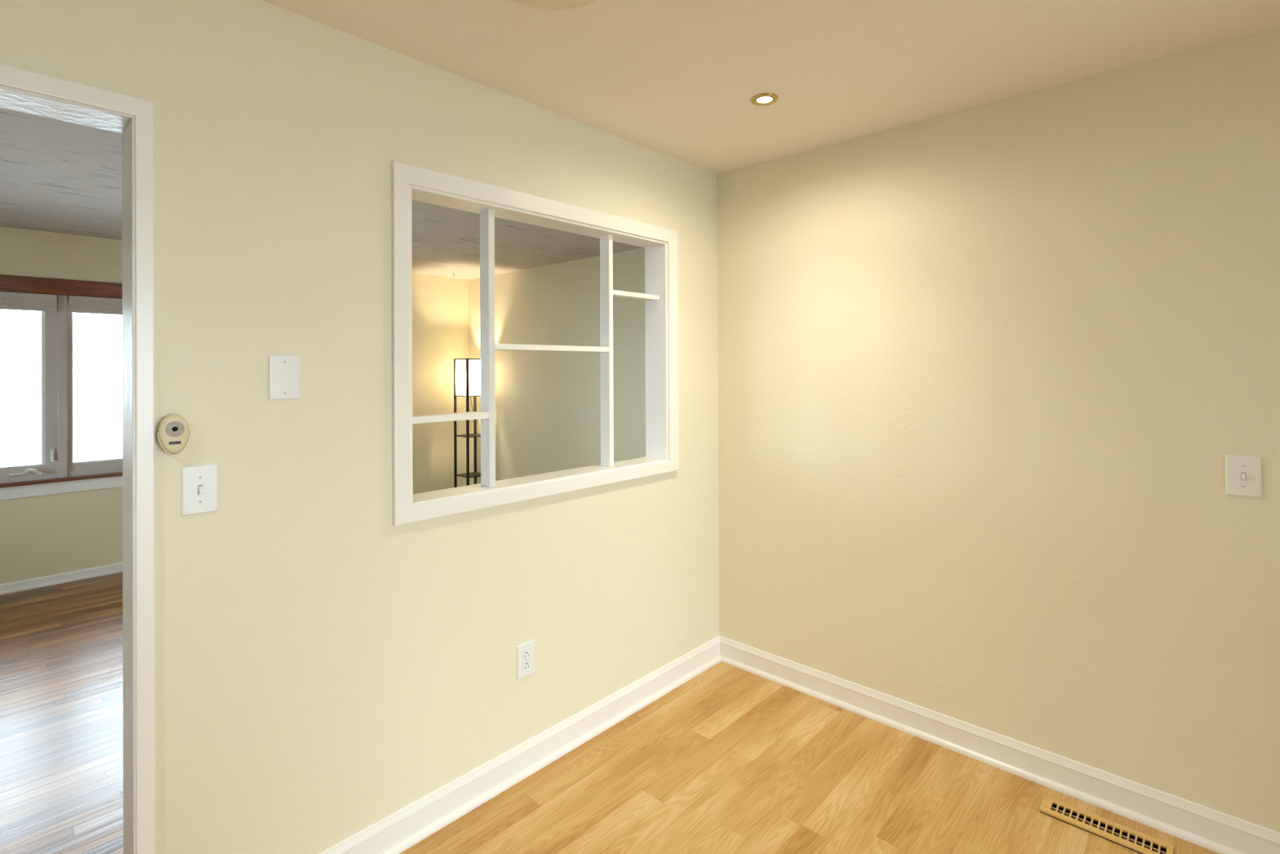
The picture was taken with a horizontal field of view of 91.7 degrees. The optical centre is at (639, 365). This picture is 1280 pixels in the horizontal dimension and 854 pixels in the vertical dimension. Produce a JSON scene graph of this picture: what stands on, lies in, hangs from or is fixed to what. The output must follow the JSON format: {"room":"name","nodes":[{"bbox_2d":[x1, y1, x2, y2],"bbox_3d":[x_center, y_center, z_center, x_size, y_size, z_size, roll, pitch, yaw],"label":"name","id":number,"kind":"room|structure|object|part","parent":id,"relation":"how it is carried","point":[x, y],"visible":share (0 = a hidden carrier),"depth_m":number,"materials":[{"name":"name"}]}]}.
{"room":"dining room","nodes":[
{"label":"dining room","id":0,"kind":"room"},
{"bbox_2d":[0,226,468,583],"bbox_3d":[-3.767,0.290,4.662,0.160,2.614,5.777,0,0,43],"label":"wall","id":1,"kind":"structure","parent":0,"point":[46,535],"depth_m":4.45,"materials":[{"name":"beige paint"}]},
{"bbox_2d":[0,274,122,500],"bbox_3d":[-3.624,0.141,4.750,0.167,1.476,2.780,0,0,43],"label":"window","id":2,"kind":"structure","parent":1,"relation":"in","point":[57,462],"depth_m":4.30,"materials":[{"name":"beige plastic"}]},
{"bbox_3d":[-4.121,0.715,4.172,0.167,0.051,0.040,0,0,-32],"label":"crank handle","id":3,"kind":"part","parent":2,"relation":"part of","materials":[{"name":"white paint"}]},
{"bbox_2d":[0,291,57,311],"bbox_3d":[-4.221,-0.430,4.064,0.038,0.116,0.597,0,0,43],"label":"window shade","id":4,"kind":"object","parent":2,"relation":"attached to","point":[8,300],"visible":1,"depth_m":4.17,"materials":[{"name":"beige fabric"}]},
{"bbox_3d":[-4.221,-0.473,4.064,0.036,0.030,0.597,0,0,43],"label":"head rail","id":5,"kind":"part","parent":4,"relation":"part of","materials":[{"name":"beige fabric"}]},
{"bbox_3d":[-4.221,-0.382,4.064,0.036,0.020,0.597,0,0,43],"label":"rail","id":6,"kind":"part","parent":4,"relation":"part of","materials":[{"name":"beige fabric"}]},
{"bbox_3d":[-4.264,0.135,4.101,0.060,1.205,0.608,0,0,43],"label":"sash","id":7,"kind":"part","parent":2,"relation":"part of","materials":[{"name":"white glass"}]},
{"bbox_2d":[67,298,122,471],"bbox_3d":[-3.634,0.134,4.783,0.048,1.205,1.135,0,0,43],"label":"sash","id":8,"kind":"object","parent":2,"relation":"attached to","point":[107,464],"depth_m":4.37,"materials":[{"name":"white glass"}]},
{"bbox_2d":[68,295,122,315],"bbox_3d":[-3.591,-0.430,4.744,0.038,0.116,1.133,0,0,43],"label":"window shade","id":9,"kind":"object","parent":2,"relation":"attached to","point":[83,304],"visible":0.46,"depth_m":4.42,"materials":[{"name":"beige fabric"}]},
{"bbox_3d":[-3.591,-0.473,4.745,0.036,0.030,1.133,0,0,43],"label":"head rail","id":10,"kind":"part","parent":9,"relation":"part of","materials":[{"name":"beige fabric"}]},
{"bbox_3d":[-3.591,-0.383,4.744,0.036,0.020,1.133,0,0,43],"label":"rail","id":11,"kind":"part","parent":9,"relation":"part of","materials":[{"name":"beige fabric"}]},
{"bbox_2d":[0,562,122,595],"bbox_3d":[-3.735,1.463,4.552,0.022,0.067,5.657,0,0,43],"label":"baseboard","id":12,"kind":"structure","parent":1,"relation":"attached to","point":[64,577],"depth_m":4.27,"materials":[{"name":"white paint"}]},
{"bbox_2d":[0,107,643,279],"bbox_3d":[-2.286,-0.979,3.290,3.892,0.100,5.777,0,0,43],"label":"ceiling","id":13,"kind":"structure","parent":0,"point":[56,175],"depth_m":3.70,"materials":[{"name":"white paint"}]},
{"bbox_2d":[0,0,719,853],"bbox_3d":[-0.851,0.203,1.881,0.115,2.540,5.657,0,0,43],"label":"wall","id":14,"kind":"structure","parent":0,"point":[325,666],"depth_m":1.77,"materials":[{"name":"beige paint"}]},
{"bbox_2d":[0,63,155,853],"bbox_3d":[-1.498,0.427,1.179,0.149,2.095,0.899,0,0,43],"label":"trim","id":15,"kind":"structure","parent":14,"relation":"attached to","point":[23,91],"depth_m":1.45,"materials":[{"name":"white paint"}]},
{"bbox_2d":[156,413,190,455],"bbox_3d":[-1.115,0.164,1.486,0.035,0.099,0.063,0,0,43],"label":"thermostat","id":16,"kind":"object","parent":14,"relation":"attached to","point":[173,435],"visible":1,"depth_m":1.48,"materials":[{"name":"beige plastic"}]},
{"bbox_2d":[181,463,217,515],"bbox_3d":[-1.083,0.305,1.532,0.018,0.120,0.076,0,0,43],"label":"light switch","id":17,"kind":"object","parent":14,"relation":"attached to","point":[199,483],"visible":1,"depth_m":1.53,"materials":[{"name":"white plastic"}]},
{"bbox_2d":[268,355,299,399],"bbox_3d":[-0.958,0.031,1.676,0.008,0.120,0.076,0,0,43],"label":"blank wall plate","id":18,"kind":"object","parent":14,"relation":"attached to","point":[283,370],"visible":1,"depth_m":1.67,"materials":[{"name":"white plastic"}]},
{"bbox_2d":[318,635,720,853],"bbox_3d":[-0.362,1.417,2.293,0.028,0.112,2.276,0,0,43],"label":"baseboard","id":19,"kind":"structure","parent":14,"relation":"attached to","point":[410,824],"depth_m":2.21,"materials":[{"name":"white paint"}]},
{"bbox_2d":[516,639,534,679],"bbox_3d":[-0.413,1.066,2.255,0.009,0.121,0.076,0,0,43],"label":"power outlet","id":20,"kind":"object","parent":14,"relation":"attached to","point":[525,651],"visible":1,"depth_m":2.25,"materials":[{"name":"white plastic"}]},
{"bbox_2d":[522,660,530,670],"bbox_3d":[-0.411,1.086,2.253,0.003,0.029,0.034,0,0,43],"label":"socket","id":21,"kind":"object","parent":20,"relation":"attached to","point":[526,664],"depth_m":2.25,"materials":[{"name":"white plastic"}]},
{"bbox_2d":[522,649,530,659],"bbox_3d":[-0.411,1.047,2.253,0.003,0.029,0.034,0,0,43],"label":"socket","id":22,"kind":"object","parent":20,"relation":"attached to","point":[526,653],"depth_m":2.25,"materials":[{"name":"white plastic"}]},
{"bbox_2d":[391,160,678,525],"bbox_3d":[-0.338,-0.070,2.436,0.149,1.111,1.359,0,0,43],"label":"trim","id":23,"kind":"structure","parent":14,"relation":"attached to","point":[409,182],"depth_m":2.26,"materials":[{"name":"white paint"}]},
{"bbox_2d":[412,208,659,487],"bbox_3d":[-0.344,-0.064,2.431,0.056,0.981,1.219,0,0,43],"label":"divider","id":24,"kind":"object","parent":23,"relation":"on","point":[486,415],"visible":0.93,"depth_m":2.22,"materials":[{"name":"white paint"}]},
{"bbox_2d":[412,411,488,423],"bbox_3d":[-0.654,0.174,2.095,0.056,0.023,0.304,0,0,43],"label":"shelf","id":25,"kind":"object","parent":24,"relation":"attached to","point":[484,415],"depth_m":2.08,"materials":[{"name":"white paint"}]},
{"bbox_3d":[-0.543,-0.063,2.216,0.056,0.981,0.026,0,0,43],"label":"post","id":26,"kind":"part","parent":24,"relation":"part of","materials":[{"name":"white paint"}]},
{"bbox_2d":[494,343,608,351],"bbox_3d":[-0.342,-0.069,2.433,0.056,0.021,0.566,0,0,43],"label":"shelf","id":27,"kind":"object","parent":24,"relation":"attached to","point":[603,347],"depth_m":2.39,"materials":[{"name":"white paint"}]},
{"bbox_3d":[-0.141,-0.064,2.650,0.056,0.981,0.024,0,0,43],"label":"post","id":28,"kind":"part","parent":24,"relation":"part of","materials":[{"name":"white paint"}]},
{"bbox_2d":[613,289,659,301],"bbox_3d":[-0.033,-0.313,2.770,0.056,0.021,0.300,0,0,43],"label":"shelf","id":29,"kind":"object","parent":24,"relation":"attached to","point":[622,294],"depth_m":2.75,"materials":[{"name":"white paint"}]},
{"bbox_2d":[468,247,645,484],"bbox_3d":[-0.316,0.326,5.322,4.007,2.514,0.120,0,0,43],"label":"wall","id":30,"kind":"structure","parent":0,"point":[548,403],"depth_m":5.61,"materials":[{"name":"beige paint"}]},
{"bbox_2d":[0,572,1219,853],"bbox_3d":[-0.255,1.519,1.330,9.507,0.100,5.657,0,0,43],"label":"floor","id":31,"kind":"structure","parent":0,"point":[731,759],"depth_m":2.20,"materials":[{"name":"brown wood"}]},
{"bbox_2d":[453,358,480,487],"bbox_3d":[-1.699,0.710,6.272,0.253,1.565,0.253,0,0,43],"label":"floor lamp","id":32,"kind":"object","parent":31,"relation":"on","point":[467,371],"visible":0.69,"depth_m":6.20,"materials":[{"name":"black wood"}]},
{"bbox_3d":[-1.860,0.712,6.263,0.021,1.563,0.021,0,0,43],"label":"post","id":33,"kind":"part","parent":32,"relation":"part of","materials":[{"name":"black wood"}]},
{"bbox_3d":[-1.702,-0.066,6.272,0.228,0.012,0.228,0,0,43],"label":"frame","id":34,"kind":"part","parent":32,"relation":"part of","materials":[{"name":"black wood"}]},
{"bbox_3d":[-1.693,0.711,6.108,0.021,1.563,0.021,0,0,43],"label":"post","id":35,"kind":"part","parent":32,"relation":"part of","materials":[{"name":"black wood"}]},
{"bbox_2d":[455,433,480,437],"bbox_3d":[-1.699,0.703,6.269,0.228,0.010,0.228,0,0,43],"label":"shelf","id":36,"kind":"object","parent":32,"relation":"attached to","point":[468,435],"depth_m":6.22,"materials":[{"name":"black wood"}]},
{"bbox_3d":[-1.701,0.302,6.270,0.228,0.010,0.228,0,0,43],"label":"shade frame","id":37,"kind":"part","parent":32,"relation":"part of","materials":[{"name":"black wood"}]},
{"bbox_2d":[456,471,480,477],"bbox_3d":[-1.697,1.100,6.268,0.228,0.010,0.228,0,0,43],"label":"shelf","id":38,"kind":"object","parent":32,"relation":"attached to","point":[473,474],"depth_m":6.24,"materials":[{"name":"black wood"}]},
{"bbox_3d":[-1.702,0.119,6.271,0.220,0.356,0.220,0,0,43],"label":"lamp shade","id":39,"kind":"part","parent":32,"relation":"part of","materials":[{"name":"white paper"}]},
{"bbox_3d":[-1.705,0.712,6.430,0.021,1.563,0.021,0,0,43],"label":"post","id":40,"kind":"part","parent":32,"relation":"part of","materials":[{"name":"black wood"}]},
{"bbox_2d":[1039,795,1173,853],"bbox_3d":[1.463,1.485,1.961,0.332,0.064,0.094,0,0,43],"label":"floor vent","id":41,"kind":"object","parent":31,"relation":"in","point":[1126,837],"visible":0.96,"depth_m":1.96,"materials":[{"name":"brown wood"}]},
{"bbox_2d":[262,0,1279,174],"bbox_3d":[0.884,-1.033,-0.366,5.500,0.100,4.720,0,0,43],"label":"ceiling","id":42,"kind":"structure","parent":0,"point":[677,79],"depth_m":1.92,"materials":[{"name":"beige paint"}]},
{"bbox_2d":[513,0,597,9],"bbox_3d":[-0.222,-0.959,1.514,0.344,0.023,0.344,0,0,43],"label":"cover plate","id":43,"kind":"object","parent":42,"relation":"attached to","point":[543,4],"visible":1,"depth_m":1.65,"materials":[{"name":"beige paint"}]},
{"bbox_2d":[751,93,778,105],"bbox_3d":[0.453,-0.969,2.264,0.099,0.006,0.099,0,0,43],"label":"recessed light","id":44,"kind":"object","parent":42,"relation":"in","point":[763,99],"visible":1,"depth_m":2.25,"materials":[{"name":"gold metal"}]},
{"bbox_3d":[0.453,-0.968,2.264,0.057,0.005,0.057,0,0,43],"label":"bulb","id":45,"kind":"part","parent":44,"relation":"part of","materials":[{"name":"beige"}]},
{"bbox_2d":[716,26,1279,832],"bbox_3d":[2.454,0.286,1.317,5.500,2.540,0.120,0,0,43],"label":"wall","id":46,"kind":"structure","parent":0,"point":[988,374],"depth_m":2.20,"materials":[{"name":"beige paint"}]},
{"bbox_2d":[719,635,1279,853],"bbox_3d":[1.558,1.407,2.046,3.180,0.112,0.028,0,0,43],"label":"baseboard","id":47,"kind":"structure","parent":46,"relation":"attached to","point":[1219,832],"depth_m":2.21,"materials":[{"name":"white paint"}]},
{"bbox_2d":[1225,454,1261,497],"bbox_3d":[1.786,0.327,1.841,0.076,0.120,0.018,0,0,43],"label":"light switch","id":48,"kind":"object","parent":46,"relation":"attached to","point":[1243,473],"visible":1,"depth_m":1.84,"materials":[{"name":"white plastic"}]},
{"label":"outside","id":49,"kind":"structure","parent":0,"visible":0},
{"bbox_2d":[0,413,122,466],"bbox_3d":[0.402,1.747,3.136,60.000,0.050,60.000,0,0,43],"label":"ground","id":50,"kind":"structure","parent":49,"point":[95,437],"depth_m":15.59,"materials":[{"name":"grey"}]}
]}

